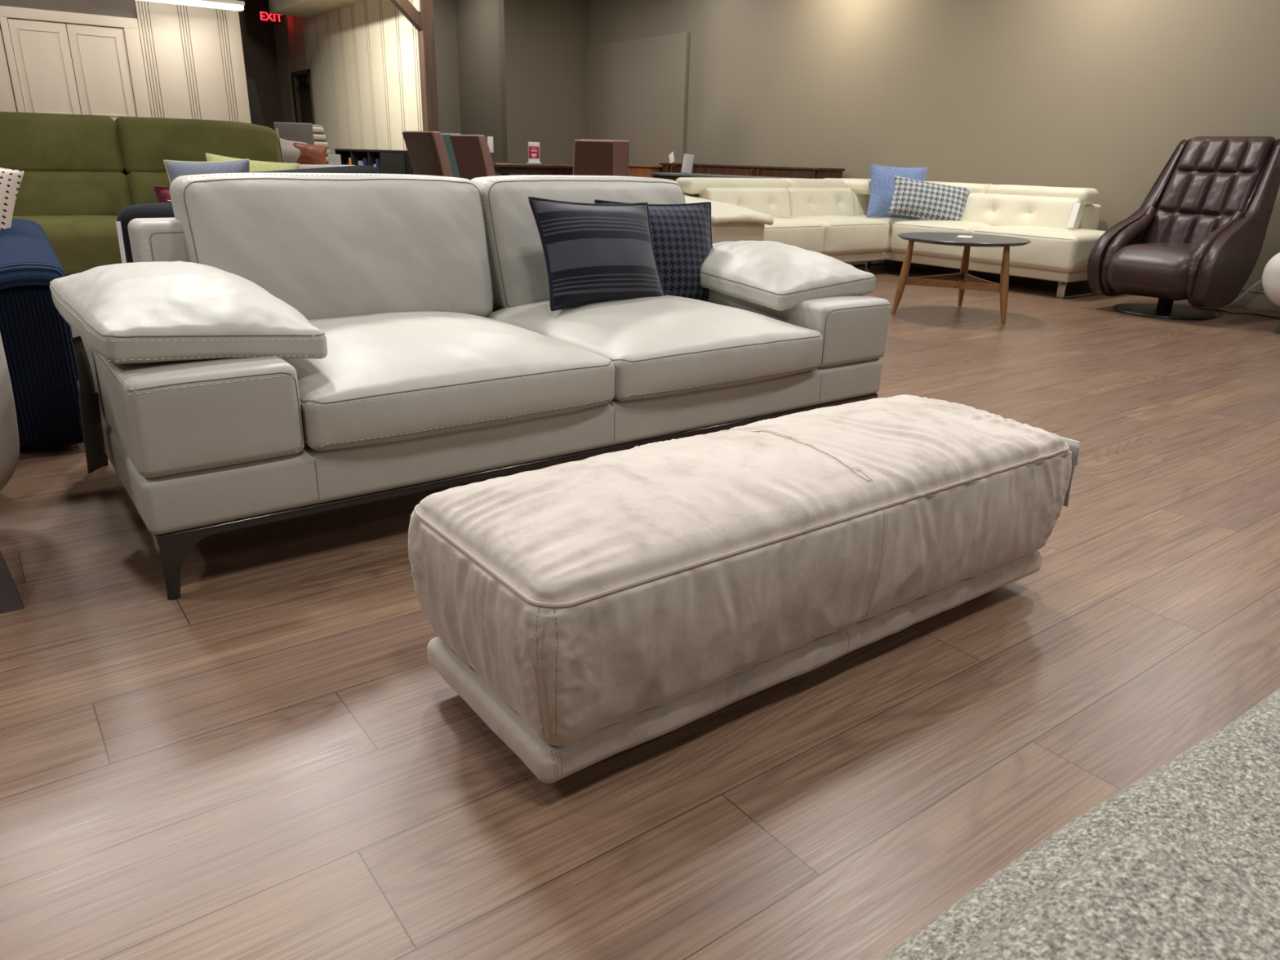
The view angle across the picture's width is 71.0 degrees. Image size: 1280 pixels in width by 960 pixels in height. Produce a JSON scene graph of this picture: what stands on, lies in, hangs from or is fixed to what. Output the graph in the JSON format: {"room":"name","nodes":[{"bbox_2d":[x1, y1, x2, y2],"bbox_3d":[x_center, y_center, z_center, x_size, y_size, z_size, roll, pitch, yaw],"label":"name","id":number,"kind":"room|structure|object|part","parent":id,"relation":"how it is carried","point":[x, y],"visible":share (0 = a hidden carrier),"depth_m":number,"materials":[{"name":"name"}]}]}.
{"room":"store","nodes":[
{"label":"store","id":0,"kind":"room"},
{"bbox_2d":[0,0,136,18],"bbox_3d":[-6.402,-5.761,9.895,1.353,1.080,0.020,-13,24,-34],"label":"wall","id":1,"kind":"structure","parent":0,"point":[119,8],"depth_m":10.14,"materials":[{"name":"paint"}]},
{"bbox_2d":[7,18,136,120],"bbox_3d":[-6.476,-4.100,10.470,1.116,2.203,0.047,-13,24,-34],"label":"door","id":2,"kind":"structure","parent":1,"relation":"in","point":[42,51],"depth_m":10.23,"materials":[{"name":"beige paint"}]},
{"bbox_3d":[-6.695,-4.096,10.278,0.395,1.915,0.016,-13,24,-34],"label":"moulding","id":3,"kind":"part","parent":2,"relation":"part of","materials":[{"name":"beige paint"}]},
{"bbox_3d":[-6.244,-4.199,10.595,0.397,1.915,0.016,-13,24,-34],"label":"moulding","id":4,"kind":"part","parent":2,"relation":"part of","materials":[{"name":"beige paint"}]},
{"bbox_2d":[0,5,151,117],"bbox_3d":[-6.430,-4.158,10.460,1.350,2.320,0.046,-13,24,-34],"label":"trim","id":5,"kind":"structure","parent":1,"relation":"attached to","point":[130,25],"depth_m":10.20,"materials":[{"name":"beige paint"}]},
{"bbox_2d":[0,0,251,123],"bbox_3d":[-7.987,-4.353,9.303,7.380,3.400,0.230,-13,24,-34],"label":"wall","id":6,"kind":"structure","parent":0,"point":[206,51],"depth_m":10.87,"materials":[{"name":"beige paint"}]},
{"bbox_2d":[236,0,283,129],"bbox_3d":[-5.963,-5.784,13.405,1.300,3.400,0.150,-13,24,-34],"label":"wall","id":7,"kind":"structure","parent":0,"point":[258,40],"depth_m":13.36,"materials":[{"name":"paint"}]},
{"bbox_2d":[273,0,422,154],"bbox_3d":[-3.861,-5.131,11.743,0.160,3.400,5.220,-13,24,-34],"label":"wall","id":8,"kind":"structure","parent":0,"point":[410,99],"depth_m":11.14,"materials":[{"name":"white paint"}]},
{"bbox_2d":[292,69,315,124],"bbox_3d":[-4.809,-4.878,13.066,0.120,1.980,0.770,-13,24,-34],"label":"door","id":9,"kind":"structure","parent":8,"relation":"in","point":[302,83],"depth_m":12.94,"materials":[{"name":"paint"}]},
{"bbox_2d":[268,0,364,17],"bbox_3d":[-3.595,-5.856,10.527,0.520,0.400,3.550,-13,24,-34],"label":"trim","id":10,"kind":"structure","parent":8,"relation":"attached to","point":[301,8],"depth_m":11.26,"materials":[{"name":"paint"}]},
{"bbox_2d":[432,0,461,133],"bbox_3d":[-3.367,-5.407,12.541,1.760,3.400,0.150,-13,24,-34],"label":"wall","id":11,"kind":"structure","parent":0,"point":[444,11],"depth_m":12.75,"materials":[{"name":"beige paint"}]},
{"bbox_2d":[455,0,502,176],"bbox_3d":[-2.227,-5.405,12.611,0.150,3.400,1.400,-13,24,-34],"label":"wall","id":12,"kind":"structure","parent":0,"point":[477,20],"depth_m":12.38,"materials":[{"name":"beige paint"}]},
{"bbox_2d":[497,0,590,175],"bbox_3d":[-1.289,-5.293,12.365,1.340,3.400,0.150,-13,24,-34],"label":"wall","id":13,"kind":"structure","parent":0,"point":[544,43],"depth_m":12.20,"materials":[{"name":"grey paint"}]},
{"bbox_2d":[0,260,1279,959],"bbox_3d":[-0.965,-1.274,6.264,14.400,0.001,19.599,-13,24,-34],"label":"floor","id":14,"kind":"structure","parent":0,"point":[269,759],"depth_m":1.58,"materials":[{"name":"laminate"}]},
{"bbox_2d":[0,333,24,613],"bbox_3d":[-1.773,-0.157,1.984,0.640,0.765,0.848,-13,24,-34],"label":"armchair","id":15,"kind":"object","parent":14,"relation":"on","point":[11,600],"visible":1,"depth_m":2.01,"materials":[{"name":"beige fabric"}]},
{"bbox_3d":[-1.458,0.152,1.983,0.309,0.200,0.067,19,26,40],"label":"leg","id":16,"kind":"part","parent":15,"relation":"part of","materials":[{"name":"brown wood"}]},
{"bbox_2d":[0,218,84,448],"bbox_3d":[-2.525,-0.476,2.888,1.141,0.678,1.035,-13,24,-34],"label":"sofa","id":17,"kind":"object","parent":14,"relation":"on","point":[36,338],"visible":0.72,"depth_m":2.79,"materials":[{"name":"fabric"}]},
{"bbox_2d":[0,167,23,230],"bbox_3d":[-2.305,-0.883,2.923,0.527,0.439,0.184,-5,21,-16],"label":"throw cushion","id":18,"kind":"object","parent":17,"relation":"on","point":[11,180],"visible":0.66,"depth_m":2.98,"materials":[{"name":"fabric"}]},
{"bbox_2d":[0,111,280,275],"bbox_3d":[-3.968,-1.812,5.884,3.388,1.130,1.447,-13,24,-34],"label":"velvet sofa","id":19,"kind":"object","parent":14,"relation":"on","point":[80,171],"visible":0.45,"depth_m":6.16,"materials":[{"name":"green fabric"}]},
{"bbox_3d":[-3.778,-1.504,5.781,1.123,0.379,0.885,-13,24,-34],"label":"seat","id":20,"kind":"part","parent":19,"relation":"part of","materials":[{"name":"green fabric"}]},
{"bbox_2d":[275,128,284,162],"bbox_3d":[-2.826,-2.611,7.042,0.026,0.279,0.050,-13,24,-34],"label":"price tag","id":21,"kind":"object","parent":19,"relation":"attached to","point":[277,130],"visible":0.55,"depth_m":7.03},
{"bbox_2d":[116,164,379,263],"bbox_3d":[-2.146,-1.338,5.108,0.708,0.849,2.378,2,20,1],"label":"sofa","id":22,"kind":"object","parent":14,"relation":"on","point":[159,210],"visible":0.14,"depth_m":3.95,"materials":[{"name":"fabric"}]},
{"bbox_2d":[115,222,126,263],"bbox_3d":[-2.273,-1.000,3.942,0.023,0.260,0.004,-13,24,-34],"label":"price tag","id":23,"kind":"object","parent":22,"relation":"hanging from","point":[117,224],"visible":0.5,"depth_m":3.93,"materials":[{"name":"paper"}]},
{"bbox_3d":[-2.074,-0.982,4.112,0.504,0.555,0.264,2,20,2],"label":"arm","id":24,"kind":"part","parent":22,"relation":"part of","materials":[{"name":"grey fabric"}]},
{"bbox_2d":[153,185,171,202],"bbox_3d":[-2.231,-1.323,4.545,0.370,0.319,0.145,-17,27,-42],"label":"throw cushion","id":25,"kind":"object","parent":22,"relation":"on","point":[162,193],"visible":0.06,"depth_m":4.41,"materials":[{"name":"red fabric"}]},
{"bbox_2d":[163,159,249,185],"bbox_3d":[-2.294,-1.528,4.815,0.433,0.377,0.186,-3,20,-12],"label":"throw cushion","id":26,"kind":"object","parent":22,"relation":"on","point":[175,169],"visible":0.27,"depth_m":4.74,"materials":[{"name":"grey fabric"}]},
{"bbox_2d":[205,152,299,172],"bbox_3d":[-2.320,-1.747,5.419,0.565,0.418,0.232,-10,23,-30],"label":"throw cushion","id":27,"kind":"object","parent":22,"relation":"on","point":[255,166],"visible":0.13,"depth_m":5.39,"materials":[{"name":"fabric"}]},
{"bbox_2d":[246,78,264,126],"bbox_3d":[-4.910,-4.305,11.774,0.286,1.757,0.030,-13,24,-34],"label":"leaning board","id":28,"kind":"object","parent":14,"relation":"on","point":[256,117],"visible":0.33,"depth_m":11.52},
{"bbox_2d":[273,122,314,145],"bbox_3d":[-3.625,-3.169,9.576,0.380,1.190,0.480,-4,21,-16],"label":"dining chair","id":29,"kind":"object","parent":14,"relation":"on","point":[293,131],"visible":0.13,"depth_m":9.20,"materials":[{"name":"grey fabric"}]},
{"bbox_2d":[312,124,330,164],"bbox_3d":[-3.422,-3.373,10.142,0.611,1.200,0.460,6,20,12],"label":"dining chair","id":30,"kind":"object","parent":14,"relation":"on","point":[319,137],"visible":0.16,"depth_m":10.10,"materials":[{"name":"grey fabric"}]},
{"bbox_2d":[299,164,355,168],"bbox_3d":[-3.181,-2.642,8.708,0.965,0.810,1.034,-4,21,-16],"label":"sofa","id":31,"kind":"object","parent":14,"relation":"on","point":[301,166],"visible":0.02,"depth_m":8.15,"materials":[{"name":"fabric"}]},
{"bbox_2d":[279,137,307,163],"bbox_3d":[-3.240,-2.995,8.204,0.568,0.258,0.365,-13,24,-34],"label":"throw cushion","id":32,"kind":"object","parent":31,"relation":"on","point":[291,154],"visible":0.25,"depth_m":8.08,"materials":[{"name":"beige fabric"}]},
{"bbox_2d":[289,140,327,164],"bbox_3d":[-3.051,-2.972,8.217,0.358,0.258,0.194,-1,20,-6],"label":"throw cushion","id":33,"kind":"object","parent":31,"relation":"on","point":[313,154],"visible":0.66,"depth_m":8.16,"materials":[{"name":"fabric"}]},
{"bbox_2d":[328,154,341,164],"bbox_3d":[-2.792,-2.927,8.199,0.110,0.090,0.006,-4,21,-16],"label":"price card","id":34,"kind":"object","parent":31,"relation":"on","point":[333,159],"visible":1,"depth_m":8.20,"materials":[{"name":"paper"}]},
{"bbox_2d":[334,148,413,174],"bbox_3d":[-3.023,-3.402,10.588,0.365,0.930,2.242,-13,24,-34],"label":"bookcase","id":35,"kind":"object","parent":14,"relation":"on","point":[392,162],"visible":0.3,"depth_m":9.98,"materials":[{"name":"wood"}]},
{"bbox_2d":[363,158,368,165],"bbox_3d":[-3.168,-3.656,10.689,0.220,0.330,0.079,-13,24,-34],"label":"binder","id":36,"kind":"object","parent":35,"relation":"on","point":[365,160],"visible":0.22,"depth_m":10.57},
{"bbox_2d":[375,159,380,170],"bbox_3d":[-2.929,-3.541,10.386,0.220,0.330,0.074,-13,24,-34],"label":"binder","id":37,"kind":"object","parent":35,"relation":"on","point":[377,161],"visible":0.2,"depth_m":10.27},
{"bbox_3d":[-2.710,-3.153,9.921,0.022,0.870,0.680,-13,24,-34],"label":"door","id":38,"kind":"part","parent":35,"relation":"part of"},
{"bbox_2d":[390,0,439,131],"bbox_3d":[-2.577,-4.286,9.488,0.856,3.400,0.140,-13,24,-34],"label":"timber post","id":39,"kind":"object","parent":14,"relation":"on","point":[420,15],"visible":0.67,"depth_m":9.57,"materials":[{"name":"wood"}]},
{"bbox_3d":[-2.287,-4.352,9.692,0.135,3.400,0.140,-13,24,-34],"label":"post","id":40,"kind":"part","parent":39,"relation":"part of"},
{"bbox_2d":[401,130,453,177],"bbox_3d":[-1.861,-2.756,8.657,0.420,1.120,0.674,16,24,35],"label":"dining chair","id":41,"kind":"object","parent":14,"relation":"on","point":[427,150],"visible":0.44,"depth_m":8.30,"materials":[{"name":"brown leather"}]},
{"bbox_2d":[440,133,461,177],"bbox_3d":[-1.904,-3.198,9.864,0.420,1.130,0.674,16,24,35],"label":"dining chair","id":42,"kind":"object","parent":14,"relation":"on","point":[446,136],"visible":0.14,"depth_m":9.48,"materials":[{"name":"fabric"}]},
{"bbox_3d":[-2.015,-3.347,9.650,0.420,0.710,0.264,16,24,35],"label":"backrest","id":43,"kind":"part","parent":42,"relation":"part of","materials":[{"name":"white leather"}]},
{"bbox_2d":[49,172,890,599],"bbox_3d":[-0.374,-0.518,2.919,2.534,0.876,1.171,-13,24,-34],"label":"leather sofa","id":44,"kind":"object","parent":14,"relation":"on","point":[277,347],"visible":0.89,"depth_m":2.54,"materials":[{"name":"grey leather"}]},
{"bbox_2d":[71,335,106,473],"bbox_3d":[-1.361,-0.186,2.212,0.017,0.335,0.075,2,20,1],"label":"price tag","id":45,"kind":"object","parent":44,"relation":"hanging from","point":[89,403],"visible":1,"depth_m":2.21,"materials":[{"name":"plastic"}]},
{"bbox_3d":[-1.028,0.169,2.050,0.135,0.142,0.135,-13,24,-34],"label":"leg","id":46,"kind":"part","parent":44,"relation":"part of","materials":[{"name":"black metal"}]},
{"bbox_3d":[-1.193,-0.271,2.302,0.346,0.223,0.997,-13,24,-34],"label":"arm","id":47,"kind":"part","parent":44,"relation":"part of","materials":[{"name":"grey leather"}]},
{"bbox_2d":[49,261,327,364],"bbox_3d":[-1.167,-0.445,2.268,0.493,0.189,0.825,-13,24,-34],"label":"pillow","id":48,"kind":"object","parent":44,"relation":"on","point":[146,312],"depth_m":2.03,"materials":[{"name":"grey leather"}]},
{"bbox_3d":[-0.678,-0.721,3.241,2.000,0.460,0.200,-13,24,-34],"label":"frame","id":49,"kind":"part","parent":44,"relation":"part of","materials":[{"name":"grey leather"}]},
{"bbox_2d":[169,172,492,319],"bbox_3d":[-0.938,-0.735,2.885,0.955,0.472,0.320,-13,24,-34],"label":"cushion","id":50,"kind":"object","parent":44,"relation":"on","point":[327,246],"depth_m":2.77,"materials":[{"name":"grey leather"}]},
{"bbox_2d":[282,311,614,450],"bbox_3d":[-0.647,-0.344,2.571,0.860,0.210,0.871,-13,24,-34],"label":"seat cushion","id":51,"kind":"object","parent":44,"relation":"on","point":[381,380],"depth_m":2.28,"materials":[{"name":"grey leather"}]},
{"bbox_3d":[-0.414,-0.244,3.021,2.376,0.022,1.107,-13,24,-34],"label":"metal rail","id":52,"kind":"part","parent":44,"relation":"part of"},
{"bbox_2d":[471,174,684,310],"bbox_3d":[-0.192,-0.906,3.410,0.890,0.471,0.319,-13,24,-34],"label":"cushion","id":53,"kind":"object","parent":44,"relation":"on","point":[519,277],"depth_m":3.15,"materials":[{"name":"grey leather"}]},
{"bbox_2d":[528,196,665,311],"bbox_3d":[-0.130,-0.770,3.055,0.520,0.371,0.205,-14,25,-36],"label":"throw cushion","id":54,"kind":"object","parent":44,"relation":"on","point":[593,253],"visible":0.92,"depth_m":2.96,"materials":[{"name":"fabric"}]},
{"bbox_2d":[594,199,712,302],"bbox_3d":[0.076,-0.845,3.357,0.487,0.384,0.186,-7,22,-23],"label":"throw cushion","id":55,"kind":"object","parent":44,"relation":"on","point":[682,233],"visible":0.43,"depth_m":3.33,"materials":[{"name":"fabric"}]},
{"bbox_2d":[486,294,822,400],"bbox_3d":[0.040,-0.502,3.053,0.845,0.210,0.872,-13,24,-34],"label":"seat cushion","id":56,"kind":"object","parent":44,"relation":"on","point":[665,348],"depth_m":2.80,"materials":[{"name":"grey leather"}]},
{"bbox_2d":[699,240,875,311],"bbox_3d":[0.468,-0.806,3.415,0.473,0.189,0.763,-10,23,-29],"label":"pillow","id":57,"kind":"object","parent":44,"relation":"on","point":[766,275],"depth_m":3.18,"materials":[{"name":"grey leather"}]},
{"bbox_3d":[0.459,-0.650,3.464,0.347,0.223,0.997,-13,24,-34],"label":"arm","id":58,"kind":"part","parent":44,"relation":"part of","materials":[{"name":"grey leather"}]},
{"bbox_2d":[449,134,495,180],"bbox_3d":[-1.603,-3.058,9.518,0.420,1.115,0.674,16,24,35],"label":"dining chair","id":59,"kind":"object","parent":14,"relation":"on","point":[472,153],"visible":0.5,"depth_m":9.17,"materials":[{"name":"brown leather"}]},
{"bbox_2d":[487,136,493,152],"bbox_3d":[-1.596,-3.580,9.575,0.060,0.160,0.004,1,20,-2],"label":"price tag","id":60,"kind":"object","parent":59,"relation":"hanging from","point":[490,139],"visible":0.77,"depth_m":9.57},
{"bbox_2d":[492,161,573,175],"bbox_3d":[-1.479,-3.429,10.961,1.000,0.840,1.900,-7,21,-21],"label":"dining table","id":61,"kind":"object","parent":14,"relation":"on","point":[504,168],"visible":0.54,"depth_m":10.07,"materials":[{"name":"wood"}]},
{"bbox_2d":[526,142,542,164],"bbox_3d":[-1.231,-3.799,10.418,0.180,0.235,0.090,0,20,-5],"label":"table sign","id":62,"kind":"object","parent":61,"relation":"on","point":[533,147],"visible":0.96,"depth_m":10.41,"materials":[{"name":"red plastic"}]},
{"bbox_3d":[-1.230,-3.800,10.407,0.120,0.135,0.002,0,20,-5],"label":"red panel","id":63,"kind":"part","parent":62,"relation":"part of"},
{"bbox_2d":[573,139,613,175],"bbox_3d":[-0.539,-3.219,10.058,0.460,1.100,0.674,-1,20,-7],"label":"dining chair","id":64,"kind":"object","parent":14,"relation":"on","point":[591,157],"visible":0.44,"depth_m":9.67,"materials":[{"name":"brown leather"}]},
{"bbox_2d":[586,139,631,176],"bbox_3d":[-0.456,-3.525,10.885,0.660,1.120,0.674,-1,20,-7],"label":"dining chair","id":65,"kind":"object","parent":14,"relation":"on","point":[620,148],"visible":0.23,"depth_m":10.52,"materials":[{"name":"brown leather"}]},
{"bbox_3d":[-0.423,-3.639,10.582,0.588,0.680,0.177,-1,20,-7],"label":"panel","id":66,"kind":"part","parent":65,"relation":"part of","materials":[{"name":"brown leather"}]},
{"bbox_2d":[628,164,662,177],"bbox_3d":[0.052,-3.635,11.627,0.470,0.845,0.940,-13,24,-34],"label":"base cabinet","id":67,"kind":"object","parent":14,"relation":"on","point":[636,171],"visible":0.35,"depth_m":11.19,"materials":[{"name":"orange wood"}]},
{"bbox_3d":[0.013,-3.529,11.338,0.022,0.780,0.430,-13,24,-34],"label":"door","id":68,"kind":"part","parent":67,"relation":"part of","materials":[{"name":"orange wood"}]},
{"bbox_2d":[648,172,788,181],"bbox_3d":[0.812,-2.820,9.512,0.500,0.785,1.750,-13,24,-34],"label":"console table","id":69,"kind":"object","parent":14,"relation":"on","point":[673,176],"visible":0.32,"depth_m":9.44,"materials":[{"name":"brown wood"}]},
{"bbox_2d":[680,153,693,173],"bbox_3d":[0.518,-3.410,9.668,0.123,0.204,0.184,4,20,8],"label":"price sign","id":70,"kind":"object","parent":69,"relation":"on","point":[687,163],"visible":0.99,"depth_m":9.63,"materials":[{"name":"paper"}]},
{"bbox_2d":[408,394,1071,783],"bbox_3d":[0.281,0.119,1.850,1.414,0.433,0.492,-13,24,-34],"label":"upholstered bench","id":71,"kind":"object","parent":14,"relation":"on","point":[589,611],"visible":1,"depth_m":1.53,"materials":[{"name":"fabric"}]},
{"bbox_2d":[1061,436,1079,506],"bbox_3d":[0.975,-0.023,2.086,0.022,0.158,0.075,-13,24,-34],"label":"price tag","id":72,"kind":"object","parent":71,"relation":"hanging from","point":[1073,445],"visible":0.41,"depth_m":2.05,"materials":[{"name":"paper"}]},
{"bbox_2d":[659,162,844,178],"bbox_3d":[1.159,-3.138,10.277,0.440,0.880,2.610,-13,24,-34],"label":"sideboard","id":73,"kind":"object","parent":14,"relation":"on","point":[718,169],"visible":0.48,"depth_m":9.68,"materials":[{"name":"brown wood"}]},
{"bbox_3d":[0.326,-3.495,11.046,0.022,0.710,0.172,-13,24,-34],"label":"door","id":74,"kind":"part","parent":73,"relation":"part of","materials":[{"name":"brown wood"}]},
{"bbox_2d":[668,151,674,163],"bbox_3d":[0.386,-3.926,10.943,0.029,0.154,0.139,-13,24,-34],"label":"price card","id":75,"kind":"object","parent":73,"relation":"on","point":[671,155],"visible":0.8,"depth_m":10.94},
{"bbox_3d":[0.599,-3.364,10.700,0.022,0.710,0.732,-13,24,-34],"label":"door","id":76,"kind":"part","parent":73,"relation":"part of","materials":[{"name":"brown wood"}]},
{"bbox_3d":[1.045,-3.149,10.136,0.022,0.710,0.752,-13,24,-34],"label":"door","id":77,"kind":"part","parent":73,"relation":"part of","materials":[{"name":"brown wood"}]},
{"bbox_3d":[1.523,-2.919,9.531,0.022,0.710,0.842,-13,24,-34],"label":"door","id":78,"kind":"part","parent":73,"relation":"part of","materials":[{"name":"brown wood"}]},
{"bbox_2d":[675,177,1106,298],"bbox_3d":[1.874,-1.984,7.250,3.098,0.797,2.692,-13,24,-34],"label":"sectional sofa","id":79,"kind":"object","parent":14,"relation":"on","point":[827,216],"visible":0.63,"depth_m":7.37,"materials":[{"name":"beige leather"}]},
{"bbox_3d":[0.467,-1.963,7.071,0.584,0.407,0.924,-13,24,-34],"label":"arm","id":80,"kind":"part","parent":79,"relation":"part of","materials":[{"name":"beige leather"}]},
{"bbox_3d":[0.902,-2.333,7.601,0.925,0.270,0.225,-13,24,-34],"label":"panel","id":81,"kind":"part","parent":79,"relation":"part of","materials":[{"name":"beige leather"}]},
{"bbox_3d":[0.997,-2.037,7.488,0.824,0.293,0.764,-13,24,-34],"label":"seat","id":82,"kind":"part","parent":79,"relation":"part of","materials":[{"name":"beige leather"}]},
{"bbox_3d":[1.607,-2.495,8.098,0.820,0.270,0.224,-13,24,-34],"label":"panel","id":83,"kind":"part","parent":79,"relation":"part of","materials":[{"name":"beige leather"}]},
{"bbox_3d":[1.659,-2.189,7.954,0.824,0.294,0.765,-13,24,-34],"label":"seat","id":84,"kind":"part","parent":79,"relation":"part of","materials":[{"name":"beige leather"}]},
{"bbox_3d":[2.103,-2.609,8.447,0.405,0.270,0.224,-13,24,-34],"label":"panel","id":85,"kind":"part","parent":79,"relation":"part of","materials":[{"name":"beige leather"}]},
{"bbox_3d":[2.334,-2.327,8.383,0.814,0.293,0.624,-13,24,-34],"label":"corner seat","id":86,"kind":"part","parent":79,"relation":"part of","materials":[{"name":"beige leather"}]},
{"bbox_3d":[1.976,-2.095,7.456,2.660,0.470,2.340,-13,24,-34],"label":"frame","id":87,"kind":"part","parent":79,"relation":"part of","materials":[{"name":"beige leather"}]},
{"bbox_2d":[866,164,927,219],"bbox_3d":[2.305,-2.583,8.051,0.529,0.471,0.192,0,20,-3],"label":"throw cushion","id":88,"kind":"object","parent":79,"relation":"on","point":[882,177],"visible":0.63,"depth_m":8.01,"materials":[{"name":"fabric"}]},
{"bbox_2d":[887,175,968,220],"bbox_3d":[2.508,-2.421,7.779,0.700,0.401,0.182,4,20,7],"label":"throw cushion","id":89,"kind":"object","parent":79,"relation":"on","point":[911,197],"visible":0.95,"depth_m":7.73,"materials":[{"name":"fabric"}]},
{"bbox_3d":[2.752,-2.125,7.854,0.815,0.292,0.788,-13,24,-34],"label":"seat","id":90,"kind":"part","parent":79,"relation":"part of","materials":[{"name":"beige leather"}]},
{"bbox_3d":[3.142,-2.211,7.415,0.225,0.270,1.000,-13,24,-34],"label":"panel","id":91,"kind":"part","parent":79,"relation":"part of","materials":[{"name":"beige leather"}]},
{"bbox_3d":[3.261,-1.881,7.209,0.814,0.294,0.923,-13,24,-34],"label":"seat","id":92,"kind":"part","parent":79,"relation":"part of","materials":[{"name":"beige leather"}]},
{"bbox_2d":[1066,202,1080,227],"bbox_3d":[3.350,-2.045,6.925,0.050,0.184,0.050,-13,24,-34],"label":"price tag","id":93,"kind":"object","parent":79,"relation":"on","point":[1077,205],"visible":1,"depth_m":6.92,"materials":[{"name":"paper"}]},
{"bbox_2d":[891,231,1031,324],"bbox_3d":[2.110,-1.351,5.952,0.828,0.502,0.834,-13,24,-34],"label":"coffee table","id":94,"kind":"object","parent":14,"relation":"on","point":[968,282],"visible":0.99,"depth_m":5.83,"materials":[{"name":"wood"}]},
{"bbox_3d":[1.736,-1.334,5.920,0.084,0.476,0.062,-13,24,-34],"label":"leg","id":95,"kind":"part","parent":94,"relation":"part of","materials":[{"name":"brown wood"}]},
{"bbox_3d":[2.268,-1.450,6.277,0.086,0.476,0.060,-13,24,-34],"label":"leg","id":96,"kind":"part","parent":94,"relation":"part of","materials":[{"name":"brown wood"}]},
{"bbox_2d":[956,235,973,238],"bbox_3d":[2.142,-1.604,5.912,0.090,0.002,0.160,10,22,23],"label":"price card","id":97,"kind":"object","parent":94,"relation":"on","point":[959,236],"visible":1,"depth_m":5.91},
{"bbox_3d":[2.301,-1.226,5.658,0.053,0.476,0.093,-13,24,-34],"label":"leg","id":98,"kind":"part","parent":94,"relation":"part of","materials":[{"name":"brown wood"}]},
{"bbox_2d":[879,687,1279,959],"bbox_3d":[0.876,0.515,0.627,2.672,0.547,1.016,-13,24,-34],"label":"rug","id":99,"kind":"object","parent":14,"relation":"on","point":[1181,862],"visible":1,"depth_m":0.66,"materials":[{"name":"carpet"}]},
{"bbox_2d":[955,835,1279,959],"bbox_3d":[0.212,0.479,0.063,0.980,0.128,0.860,-13,24,-34],"label":"cushion","id":100,"kind":"object","parent":99,"relation":"on","point":[1130,897],"depth_m":0.53,"materials":[{"name":"carpet"}]},
{"bbox_2d":[1087,136,1279,319],"bbox_3d":[3.759,-1.747,6.164,1.001,1.175,0.808,-13,24,-34],"label":"recliner","id":101,"kind":"object","parent":14,"relation":"on","point":[1197,235],"visible":1,"depth_m":6.08,"materials":[{"name":"brown leather"}]},
{"bbox_3d":[3.571,-1.880,6.420,0.965,1.076,0.124,-13,24,-34],"label":"panel","id":102,"kind":"part","parent":101,"relation":"part of","materials":[{"name":"brown leather"}]},
{"bbox_3d":[3.637,-1.447,6.181,0.713,0.348,0.583,-13,24,-34],"label":"seat","id":103,"kind":"part","parent":101,"relation":"part of","materials":[{"name":"brown leather"}]},
{"bbox_3d":[3.946,-1.965,6.229,0.458,0.800,0.614,-13,24,-34],"label":"backrest","id":104,"kind":"part","parent":101,"relation":"part of","materials":[{"name":"brown leather"}]},
{"bbox_3d":[3.978,-1.685,5.906,0.965,1.076,0.124,-13,24,-34],"label":"panel","id":105,"kind":"part","parent":101,"relation":"part of","materials":[{"name":"brown leather"}]},
{"bbox_2d":[1175,305,1279,319],"bbox_3d":[4.294,-1.154,6.269,1.001,0.011,0.092,19,26,40],"label":"power cable","id":106,"kind":"object","parent":14,"relation":"on","point":[1175,305],"visible":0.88,"depth_m":6.31,"materials":[{"name":"rubber"}]},
{"bbox_2d":[1224,279,1262,306],"bbox_3d":[4.639,-1.310,6.135,0.086,0.418,1.269,-12,24,-32],"label":"power cable","id":107,"kind":"object","parent":14,"relation":"on","point":[1260,281],"visible":0.46,"depth_m":6.47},
{"bbox_2d":[1262,252,1279,333],"bbox_3d":[4.298,-1.321,5.397,0.620,0.920,0.798,-13,24,-34],"label":"armchair","id":108,"kind":"object","parent":14,"relation":"on","point":[1271,273],"visible":1,"depth_m":5.51,"materials":[{"name":"white leather"}]},
{"bbox_3d":[4.056,-1.030,5.577,0.145,0.240,0.059,11,22,24],"label":"leg","id":109,"kind":"part","parent":108,"relation":"part of","materials":[{"name":"grey wood"}]},
{"bbox_2d":[590,0,1279,291],"bbox_3d":[3.975,-3.184,6.885,0.150,3.400,15.850,-13,24,-34],"label":"wall","id":110,"kind":"structure","parent":0,"point":[1100,95],"depth_m":8.02,"materials":[{"name":"beige paint"}]},
{"bbox_2d":[586,31,689,165],"bbox_3d":[-0.092,-4.593,12.027,0.055,2.370,2.180,-13,24,-34],"label":"wall","id":111,"kind":"structure","parent":110,"relation":"attached to","point":[637,89],"depth_m":11.70,"materials":[{"name":"beige paint"}]},
{"bbox_2d":[885,259,1279,311],"bbox_3d":[4.504,-1.325,6.588,0.020,0.130,13.310,-13,24,-34],"label":"baseboard","id":112,"kind":"structure","parent":110,"relation":"attached to","point":[1256,300],"depth_m":6.63,"materials":[{"name":"beige paint"}]},
{"bbox_3d":[-0.857,-4.505,5.057,14.400,0.100,19.600,-13,24,-34],"label":"ceiling","id":113,"kind":"structure","parent":0,"visible":0},
{"bbox_2d":[141,0,244,10],"bbox_3d":[-5.223,-5.892,10.124,1.320,0.935,0.140,-13,24,-34],"label":"strip light","id":114,"kind":"object","parent":113,"relation":"hanging from","point":[234,5],"visible":1,"depth_m":10.40,"materials":[{"name":"plastic"}]},
{"bbox_2d":[258,0,281,24],"bbox_3d":[-5.220,-6.853,12.589,0.297,0.800,0.068,-13,24,-34],"label":"exit sign","id":115,"kind":"object","parent":113,"relation":"hanging from","point":[264,15],"visible":0.79,"depth_m":12.66,"materials":[{"name":"plastic"}]}
]}

